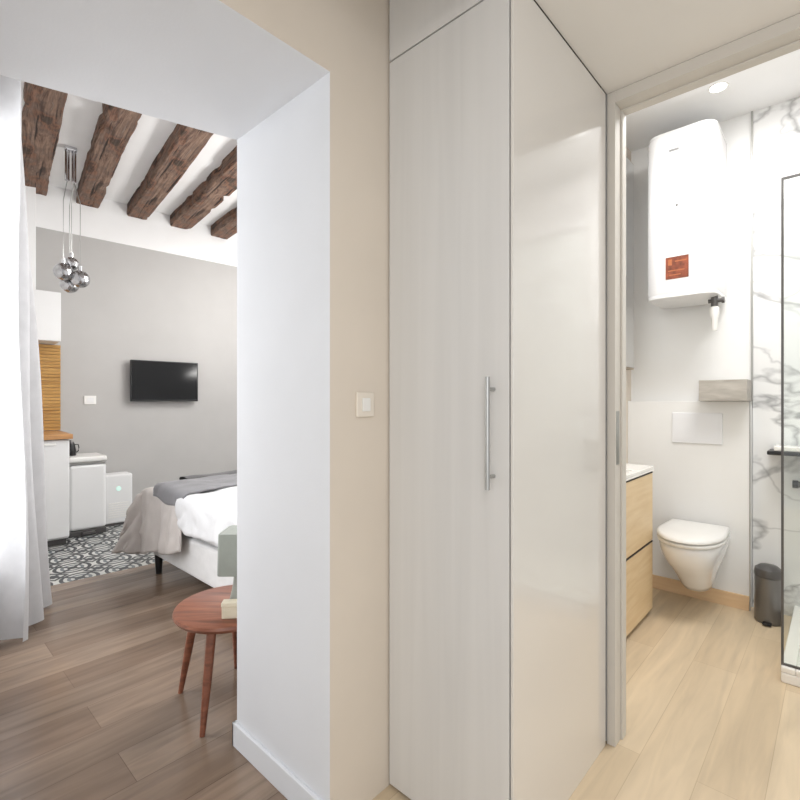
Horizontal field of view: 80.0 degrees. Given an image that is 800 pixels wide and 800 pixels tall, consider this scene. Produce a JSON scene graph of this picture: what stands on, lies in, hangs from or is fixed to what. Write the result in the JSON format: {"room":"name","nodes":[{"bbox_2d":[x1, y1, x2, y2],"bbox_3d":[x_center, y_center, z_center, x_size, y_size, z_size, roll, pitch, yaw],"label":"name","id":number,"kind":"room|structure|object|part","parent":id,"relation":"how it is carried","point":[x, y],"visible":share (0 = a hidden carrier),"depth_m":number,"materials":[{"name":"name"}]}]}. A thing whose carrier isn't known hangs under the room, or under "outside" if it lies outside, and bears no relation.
{"room":"studio apartment","nodes":[
{"label":"studio apartment","id":0,"kind":"room"},
{"bbox_2d":[21,81,236,225],"bbox_3d":[-1.068,-2.095,3.728,3.800,0.150,4.469,0,0,-44],"label":"ceiling","id":1,"kind":"structure","parent":0,"point":[80,115],"depth_m":3.97,"materials":[{"name":"white paint"}]},
{"bbox_2d":[0,75,51,641],"bbox_3d":[-2.086,-0.395,2.604,0.239,3.220,0.561,0,0,-27],"label":"curtain","id":2,"kind":"object","parent":1,"relation":"hanging from","point":[25,587],"visible":0.92,"depth_m":2.42,"materials":[{"name":"fabric"}]},
{"bbox_2d":[21,82,67,195],"bbox_3d":[-2.126,-1.969,2.902,0.249,0.142,3.900,0,0,-40],"label":"ceiling beam","id":3,"kind":"structure","parent":1,"relation":"attached to","point":[43,108],"depth_m":3.38,"materials":[{"name":"brown wood"}]},
{"bbox_2d":[53,145,89,292],"bbox_3d":[-2.636,-1.443,3.817,0.247,1.154,0.259,0,0,-44],"label":"pendant light","id":4,"kind":"object","parent":1,"relation":"hanging from","point":[71,280],"visible":1,"depth_m":3.79,"materials":[{"name":"silver metal"}]},
{"bbox_3d":[-2.641,-1.005,3.742,0.137,0.137,0.137,0,0,-44],"label":"globe","id":5,"kind":"part","parent":4,"relation":"part of","materials":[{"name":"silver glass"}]},
{"bbox_3d":[-2.646,-1.417,3.771,0.006,0.668,0.066,0,0,-10],"label":"cord","id":6,"kind":"part","parent":4,"relation":"part of","materials":[{"name":"metal"}]},
{"bbox_3d":[-2.676,-0.935,3.863,0.137,0.137,0.137,0,0,-44],"label":"globe","id":7,"kind":"part","parent":4,"relation":"part of","materials":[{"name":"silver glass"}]},
{"bbox_3d":[-2.647,-1.382,3.847,0.071,0.738,0.006,0,0,28],"label":"cord","id":8,"kind":"part","parent":4,"relation":"part of","materials":[{"name":"metal"}]},
{"bbox_3d":[-2.643,-1.095,3.836,0.109,0.109,0.109,0,0,-44],"label":"globe","id":9,"kind":"part","parent":4,"relation":"part of","materials":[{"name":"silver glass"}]},
{"bbox_3d":[-2.631,-1.454,3.834,0.030,0.593,0.006,0,0,11],"label":"cord","id":10,"kind":"part","parent":4,"relation":"part of","materials":[{"name":"metal"}]},
{"bbox_3d":[-2.586,-1.397,3.821,0.074,0.708,0.006,0,0,18],"label":"cord","id":11,"kind":"part","parent":4,"relation":"part of","materials":[{"name":"metal"}]},
{"bbox_3d":[-2.554,-0.965,3.810,0.137,0.137,0.137,0,0,-44],"label":"globe","id":12,"kind":"part","parent":4,"relation":"part of","materials":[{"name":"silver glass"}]},
{"bbox_2d":[76,103,141,207],"bbox_3d":[-1.829,-1.970,3.185,0.232,0.141,3.900,0,0,-40],"label":"ceiling beam","id":13,"kind":"structure","parent":1,"relation":"attached to","point":[114,128],"depth_m":3.66,"materials":[{"name":"brown wood"}]},
{"bbox_2d":[127,124,212,219],"bbox_3d":[-1.509,-1.970,3.490,0.222,0.140,3.901,0,0,-40],"label":"ceiling beam","id":14,"kind":"structure","parent":1,"relation":"attached to","point":[184,144],"depth_m":3.96,"materials":[{"name":"brown wood"}]},
{"bbox_2d":[170,145,236,228],"bbox_3d":[-1.188,-1.970,3.796,0.250,0.140,3.900,0,0,-40],"label":"ceiling beam","id":15,"kind":"structure","parent":1,"relation":"attached to","point":[221,182],"depth_m":4.48,"materials":[{"name":"brown wood"}]},
{"bbox_2d":[211,207,236,238],"bbox_3d":[-0.855,-1.969,4.114,0.238,0.141,3.900,0,0,-40],"label":"ceiling beam","id":16,"kind":"structure","parent":1,"relation":"attached to","point":[225,227],"depth_m":5.30,"materials":[{"name":"brown wood"}]},
{"bbox_2d":[36,185,236,501],"bbox_3d":[-2.557,-0.445,5.288,3.800,3.350,0.155,0,0,-44],"label":"wall","id":17,"kind":"structure","parent":0,"point":[138,303],"depth_m":5.03,"materials":[{"name":"grey paint"}]},
{"bbox_2d":[25,186,35,289],"bbox_3d":[-3.499,-1.495,4.168,0.490,1.050,0.164,0,0,-44],"label":"trim","id":18,"kind":"structure","parent":17,"relation":"attached to","point":[30,191],"depth_m":4.26,"materials":[{"name":"white paint"}]},
{"bbox_2d":[33,289,60,343],"bbox_3d":[-3.382,-0.745,4.180,0.635,0.440,0.320,0,0,-44],"label":"upper cabinet","id":19,"kind":"object","parent":17,"relation":"attached to","point":[47,303],"visible":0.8,"depth_m":4.22,"materials":[{"name":"white wood"}]},
{"bbox_2d":[38,344,60,430],"bbox_3d":[-3.472,-0.117,4.302,0.675,0.804,0.017,0,0,-44],"label":"panel","id":20,"kind":"object","parent":17,"relation":"attached to","point":[49,404],"visible":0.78,"depth_m":4.48,"materials":[{"name":"brown wood"}]},
{"bbox_2d":[84,396,95,403],"bbox_3d":[-3.055,0.000,4.703,0.100,0.084,0.014,0,0,-44],"label":"wall switch","id":21,"kind":"object","parent":17,"relation":"attached to","point":[87,399],"visible":1,"depth_m":4.70,"materials":[{"name":"white plastic"}]},
{"bbox_2d":[130,360,197,400],"bbox_3d":[-2.539,-0.200,5.146,0.680,0.430,0.090,0,0,-44],"label":"television","id":22,"kind":"object","parent":17,"relation":"attached to","point":[149,380],"visible":1,"depth_m":5.10,"materials":[{"name":"black plastic"}]},
{"bbox_2d":[0,0,329,139],"bbox_3d":[-0.908,-1.524,1.114,0.728,1.193,1.306,0,0,43],"label":"lintel","id":23,"kind":"object","parent":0,"point":[219,67],"visible":1,"depth_m":1.29,"materials":[{"name":"beige paint"}]},
{"bbox_2d":[0,524,799,799],"bbox_3d":[-0.774,1.280,2.310,6.771,0.100,5.546,0,0,43],"label":"floor","id":24,"kind":"structure","parent":0,"point":[92,707],"depth_m":1.93,"materials":[{"name":"brown wood"}]},
{"bbox_2d":[44,439,68,546],"bbox_3d":[-3.231,0.780,4.056,0.605,0.900,0.630,0,0,-44],"label":"base cabinet","id":25,"kind":"object","parent":24,"relation":"on","point":[56,452],"visible":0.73,"depth_m":3.99,"materials":[{"name":"white wood"}]},
{"bbox_2d":[43,430,72,439],"bbox_3d":[-3.244,0.309,4.053,0.670,0.040,0.675,0,0,-44],"label":"countertop","id":26,"kind":"structure","parent":25,"relation":"on","point":[48,435],"depth_m":4.00,"materials":[{"name":"brown wood"}]},
{"bbox_2d":[69,452,106,537],"bbox_3d":[-2.956,0.873,4.468,0.300,0.715,0.426,0,0,-44],"label":"refrigerator","id":27,"kind":"object","parent":24,"relation":"on","point":[87,471],"visible":0.79,"depth_m":4.34,"materials":[{"name":"metal"}]},
{"bbox_2d":[69,440,78,455],"bbox_3d":[-3.050,0.443,4.415,0.110,0.143,0.092,0,0,-4],"label":"kettle","id":28,"kind":"object","parent":27,"relation":"on","point":[72,449],"visible":0.72,"depth_m":4.40,"materials":[{"name":"black plastic"}]},
{"bbox_3d":[-2.968,0.541,4.480,0.300,0.052,0.392,0,0,-44],"label":"lid","id":29,"kind":"part","parent":27,"relation":"part of","materials":[{"name":"white plastic"}]},
{"bbox_2d":[105,471,131,526],"bbox_3d":[-2.828,0.980,4.754,0.250,0.500,0.196,0,0,-44],"label":"dehumidifier","id":30,"kind":"object","parent":24,"relation":"on","point":[118,484],"visible":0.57,"depth_m":4.68,"materials":[{"name":"white plastic"}]},
{"bbox_2d":[153,532,233,587],"bbox_3d":[-0.606,0.930,3.266,1.880,0.600,1.380,0,0,43],"label":"bed","id":31,"kind":"object","parent":24,"relation":"on","point":[198,558],"visible":0.11,"depth_m":2.91,"materials":[{"name":"white fabric"}]},
{"bbox_2d":[111,487,181,554],"bbox_3d":[-1.166,0.856,3.712,0.885,0.482,1.744,0,0,43],"label":"blanket","id":32,"kind":"object","parent":31,"relation":"on","point":[150,525],"visible":0.2,"depth_m":3.27,"materials":[{"name":"beige fabric"}]},
{"bbox_2d":[153,473,236,505],"bbox_3d":[-1.007,0.615,3.629,0.484,0.124,1.487,0,0,43],"label":"throw blanket","id":33,"kind":"object","parent":32,"relation":"on","point":[168,492],"visible":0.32,"depth_m":3.16,"materials":[{"name":"grey fabric"}]},
{"bbox_2d":[179,470,236,479],"bbox_3d":[-1.217,0.586,3.932,0.174,0.049,1.130,0,0,43],"label":"folded blanket","id":34,"kind":"object","parent":32,"relation":"on","point":[233,471],"visible":0.22,"depth_m":3.60,"materials":[{"name":"grey fabric"}]},
{"bbox_3d":[-1.715,1.165,3.391,0.056,0.130,0.056,0,0,43],"label":"leg","id":35,"kind":"part","parent":31,"relation":"part of","materials":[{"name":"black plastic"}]},
{"bbox_2d":[175,486,236,545],"bbox_3d":[-0.417,0.697,3.073,1.306,0.262,1.515,0,0,43],"label":"duvet","id":36,"kind":"object","parent":31,"relation":"on","point":[204,515],"visible":0.09,"depth_m":2.76,"materials":[{"name":"white fabric"}]},
{"bbox_2d":[172,585,236,737],"bbox_3d":[-0.700,1.036,1.970,0.436,0.393,0.436,0,0,34],"label":"side table","id":37,"kind":"object","parent":24,"relation":"on","point":[201,612],"visible":0.53,"depth_m":1.84,"materials":[{"name":"brown wood"}]},
{"bbox_3d":[-0.884,1.049,1.996,0.097,0.365,0.039,0,0,0],"label":"leg","id":38,"kind":"part","parent":37,"relation":"part of","materials":[{"name":"brown wood"}]},
{"bbox_3d":[-0.717,1.049,1.784,0.038,0.365,0.098,0,0,0],"label":"leg","id":39,"kind":"part","parent":37,"relation":"part of","materials":[{"name":"brown wood"}]},
{"bbox_2d":[217,525,236,598],"bbox_3d":[-0.637,0.680,1.915,0.146,0.318,0.146,0,0,0],"label":"table lamp","id":40,"kind":"object","parent":37,"relation":"on","point":[227,539],"visible":0.36,"depth_m":1.84,"materials":[{"name":"ceramic"}]},
{"bbox_2d":[221,599,236,618],"bbox_3d":[-0.655,0.808,1.846,0.064,0.062,0.040,0,0,-6],"label":"box","id":41,"kind":"object","parent":37,"relation":"on","point":[229,606],"visible":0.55,"depth_m":1.83,"materials":[{"name":"beige cardboard"}]},
{"bbox_3d":[-0.655,0.785,1.846,0.064,0.017,0.040,0,0,-6],"label":"lid","id":42,"kind":"part","parent":41,"relation":"part of","materials":[{"name":"beige cardboard"}]},
{"bbox_3d":[-0.744,1.049,2.151,0.036,0.365,0.098,0,0,-16],"label":"leg","id":43,"kind":"part","parent":37,"relation":"part of","materials":[{"name":"brown wood"}]},
{"bbox_2d":[389,0,604,799],"bbox_3d":[0.335,-0.140,1.594,0.441,2.740,0.692,0,0,43],"label":"wardrobe","id":44,"kind":"object","parent":24,"relation":"on","point":[497,123],"visible":1,"depth_m":1.38,"materials":[{"name":"laminate"}]},
{"bbox_3d":[0.129,-1.293,1.378,0.427,0.434,0.019,0,0,43],"label":"door","id":45,"kind":"part","parent":44,"relation":"part of","materials":[{"name":"laminate"}]},
{"bbox_3d":[0.129,0.074,1.378,0.427,2.288,0.019,0,0,43],"label":"door","id":46,"kind":"part","parent":44,"relation":"part of","materials":[{"name":"laminate"}]},
{"bbox_3d":[0.234,0.086,1.242,0.013,0.292,0.038,0,0,43],"label":"handle","id":47,"kind":"part","parent":44,"relation":"part of","materials":[{"name":"metal"}]},
{"bbox_3d":[0.508,0.070,1.462,0.008,2.320,0.652,0,0,43],"label":"panel","id":48,"kind":"part","parent":44,"relation":"part of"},
{"bbox_2d":[626,472,652,636],"bbox_3d":[1.056,0.820,2.506,0.258,0.820,0.915,0,0,43],"label":"vanity unit","id":49,"kind":"object","parent":24,"relation":"on","point":[639,490],"visible":0.3,"depth_m":2.57,"materials":[{"name":"brown wood"}]},
{"bbox_3d":[1.142,0.610,2.426,0.020,0.389,0.909,0,0,43],"label":"drawer","id":50,"kind":"part","parent":49,"relation":"part of","materials":[{"name":"brown wood"}]},
{"bbox_3d":[1.142,1.006,2.426,0.020,0.388,0.909,0,0,43],"label":"drawer","id":51,"kind":"part","parent":49,"relation":"part of","materials":[{"name":"brown wood"}]},
{"bbox_2d":[626,464,653,480],"bbox_3d":[1.058,0.314,2.504,0.263,0.191,0.925,0,0,43],"label":"washbasin","id":52,"kind":"object","parent":49,"relation":"in","point":[632,470],"visible":0.22,"depth_m":2.61,"materials":[{"name":"white ceramic"}]},
{"bbox_2d":[754,563,780,626],"bbox_3d":[2.038,1.071,2.640,0.134,0.318,0.159,0,0,43],"label":"waste bin","id":53,"kind":"object","parent":24,"relation":"on","point":[767,577],"visible":0.9,"depth_m":2.60,"materials":[{"name":"grey metal"}]},
{"bbox_3d":[2.047,0.943,2.649,0.134,0.062,0.134,0,0,43],"label":"lid","id":54,"kind":"part","parent":53,"relation":"part of","materials":[{"name":"grey metal"}]},
{"bbox_2d":[781,605,799,686],"bbox_3d":[2.387,1.195,1.983,1.200,0.070,0.843,0,0,43],"label":"shower tray","id":55,"kind":"object","parent":24,"relation":"on","point":[789,675],"visible":0.97,"depth_m":2.19,"materials":[{"name":"white ceramic"}]},
{"bbox_2d":[781,173,799,669],"bbox_3d":[2.079,0.092,1.722,1.100,2.135,0.011,0,0,43],"label":"screen","id":56,"kind":"object","parent":55,"relation":"on","point":[798,174],"visible":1,"depth_m":2.09,"materials":[{"name":"clear glass"}]},
{"bbox_2d":[237,0,630,799],"bbox_3d":[0.592,-0.445,2.587,0.521,3.350,2.894,0,0,43],"label":"wall","id":57,"kind":"structure","parent":0,"point":[313,175],"depth_m":1.46,"materials":[{"name":"beige paint"}]},
{"bbox_2d":[232,720,321,799],"bbox_3d":[0.532,1.188,2.531,0.533,0.083,2.757,0,0,43],"label":"baseboard","id":58,"kind":"structure","parent":57,"relation":"attached to","point":[289,785],"depth_m":1.53,"materials":[{"name":"paint"}]},
{"bbox_2d":[356,392,373,416],"bbox_3d":[-0.104,0.014,1.439,0.013,0.074,0.070,0,0,43],"label":"light switch","id":59,"kind":"object","parent":57,"relation":"attached to","point":[364,400],"visible":1,"depth_m":1.43,"materials":[{"name":"beige plastic"}]},
{"bbox_2d":[601,87,606,740],"bbox_3d":[1.297,-0.270,1.265,2.309,3.000,0.079,0,0,43],"label":"door frame","id":60,"kind":"structure","parent":57,"relation":"in","point":[601,87],"depth_m":1.72,"materials":[{"name":"paint"}]},
{"bbox_2d":[626,156,633,369],"bbox_3d":[1.207,-0.880,2.825,0.059,1.360,0.950,0,0,43],"label":"mirror","id":61,"kind":"object","parent":57,"relation":"attached to","point":[629,165],"visible":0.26,"depth_m":3.08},
{"bbox_2d":[607,13,799,746],"bbox_3d":[1.094,0.068,1.447,0.874,2.324,0.097,0,0,43],"label":"door frame","id":62,"kind":"structure","parent":57,"relation":"attached to","point":[781,38],"depth_m":1.70,"materials":[{"name":"paint"}]},
{"bbox_3d":[0.779,0.135,1.706,0.002,0.190,0.030,0,0,43],"label":"strike plate","id":63,"kind":"part","parent":62,"relation":"part of","materials":[{"name":"metal"}]},
{"bbox_2d":[535,0,799,93],"bbox_3d":[0.291,-1.333,-0.154,1.864,0.475,3.369,0,0,43],"label":"ceiling","id":64,"kind":"structure","parent":0,"point":[621,43],"depth_m":1.41,"materials":[{"name":"paint"}]},
{"bbox_2d":[628,401,748,595],"bbox_3d":[1.817,0.619,3.038,0.670,1.222,0.070,0,0,43],"label":"wall","id":65,"kind":"structure","parent":0,"point":[702,483],"depth_m":2.95,"materials":[{"name":"paint"}]},
{"bbox_2d":[657,519,729,591],"bbox_3d":[1.680,0.928,2.748,0.334,0.375,0.540,0,0,43],"label":"toilet","id":66,"kind":"object","parent":65,"relation":"attached to","point":[696,551],"visible":1,"depth_m":2.63,"materials":[{"name":"white ceramic"}]},
{"bbox_3d":[1.664,0.783,2.730,0.334,0.019,0.488,0,0,43],"label":"seat","id":67,"kind":"part","parent":66,"relation":"part of","materials":[{"name":"white plastic"}]},
{"bbox_3d":[1.663,0.755,2.729,0.334,0.028,0.490,0,0,43],"label":"lid","id":68,"kind":"part","parent":66,"relation":"part of","materials":[{"name":"white plastic"}]},
{"bbox_2d":[672,413,722,444],"bbox_3d":[1.842,0.175,2.963,0.270,0.190,0.014,0,0,43],"label":"flush plate","id":69,"kind":"object","parent":65,"relation":"attached to","point":[699,428],"visible":1,"depth_m":2.95,"materials":[{"name":"white plastic"}]},
{"bbox_2d":[653,575,748,610],"bbox_3d":[1.790,1.188,3.007,0.670,0.085,0.012,0,0,43],"label":"baseboard","id":70,"kind":"structure","parent":65,"relation":"attached to","point":[718,596],"depth_m":2.92,"materials":[{"name":"brown wood"}]},
{"bbox_2d":[699,379,751,400],"bbox_3d":[1.933,-0.056,2.836,0.235,0.124,0.190,0,0,43],"label":"wall shelf","id":71,"kind":"object","parent":65,"relation":"on","point":[735,389],"visible":0.98,"depth_m":2.76,"materials":[{"name":"grey stone"}]},
{"bbox_2d":[749,401,750,610],"bbox_3d":[2.043,0.619,2.785,0.005,1.222,0.010,0,0,43],"label":"trim","id":72,"kind":"structure","parent":65,"relation":"attached to","point":[749,401],"depth_m":2.78,"materials":[{"name":"metal"}]},
{"bbox_2d":[626,49,799,151],"bbox_3d":[1.857,-1.740,1.872,2.309,0.060,1.731,0,0,43],"label":"ceiling","id":73,"kind":"structure","parent":0,"point":[777,80],"depth_m":2.73,"materials":[{"name":"paint"}]},
{"bbox_2d":[708,82,728,93],"bbox_3d":[1.742,-1.708,2.610,0.096,0.004,0.096,0,0,43],"label":"recessed light","id":74,"kind":"object","parent":73,"relation":"in","point":[716,88],"visible":1,"depth_m":2.61,"materials":[{"name":"white plastic"}]},
{"bbox_2d":[631,96,799,616],"bbox_3d":[2.477,-0.270,2.545,2.309,3.000,0.100,0,0,43],"label":"wall","id":75,"kind":"structure","parent":0,"point":[776,128],"depth_m":2.82,"materials":[{"name":"white tile"}]},
{"bbox_2d":[648,119,726,330],"bbox_3d":[1.749,-0.993,2.891,0.386,1.185,0.387,0,0,43],"label":"water heater","id":76,"kind":"object","parent":75,"relation":"attached to","point":[687,165],"visible":1,"depth_m":2.75,"materials":[{"name":"white metal"}]},
{"bbox_2d":[668,259,686,275],"bbox_3d":[1.605,-0.772,2.761,0.095,0.095,0.001,0,0,43],"label":"print","id":77,"kind":"object","parent":76,"relation":"attached to","point":[676,267],"depth_m":2.76},
{"bbox_2d":[751,111,752,400],"bbox_3d":[2.087,-0.851,2.828,0.010,1.718,0.012,0,0,43],"label":"trim","id":78,"kind":"structure","parent":75,"relation":"attached to","point":[751,111],"depth_m":2.82,"materials":[{"name":"metal"}]},
{"bbox_2d":[767,445,799,456],"bbox_3d":[2.254,0.280,2.576,0.420,0.050,0.163,0,0,43],"label":"shower shelf","id":79,"kind":"object","parent":75,"relation":"attached to","point":[789,450],"visible":1,"depth_m":2.61,"materials":[{"name":"black metal"}]},
{"bbox_2d":[792,480,799,487],"bbox_3d":[2.304,0.470,2.590,0.265,0.044,0.076,0,0,43],"label":"shower mixer","id":80,"kind":"object","parent":75,"relation":"attached to","point":[795,484],"visible":1,"depth_m":2.65,"materials":[{"name":"grey metal"}]}
]}

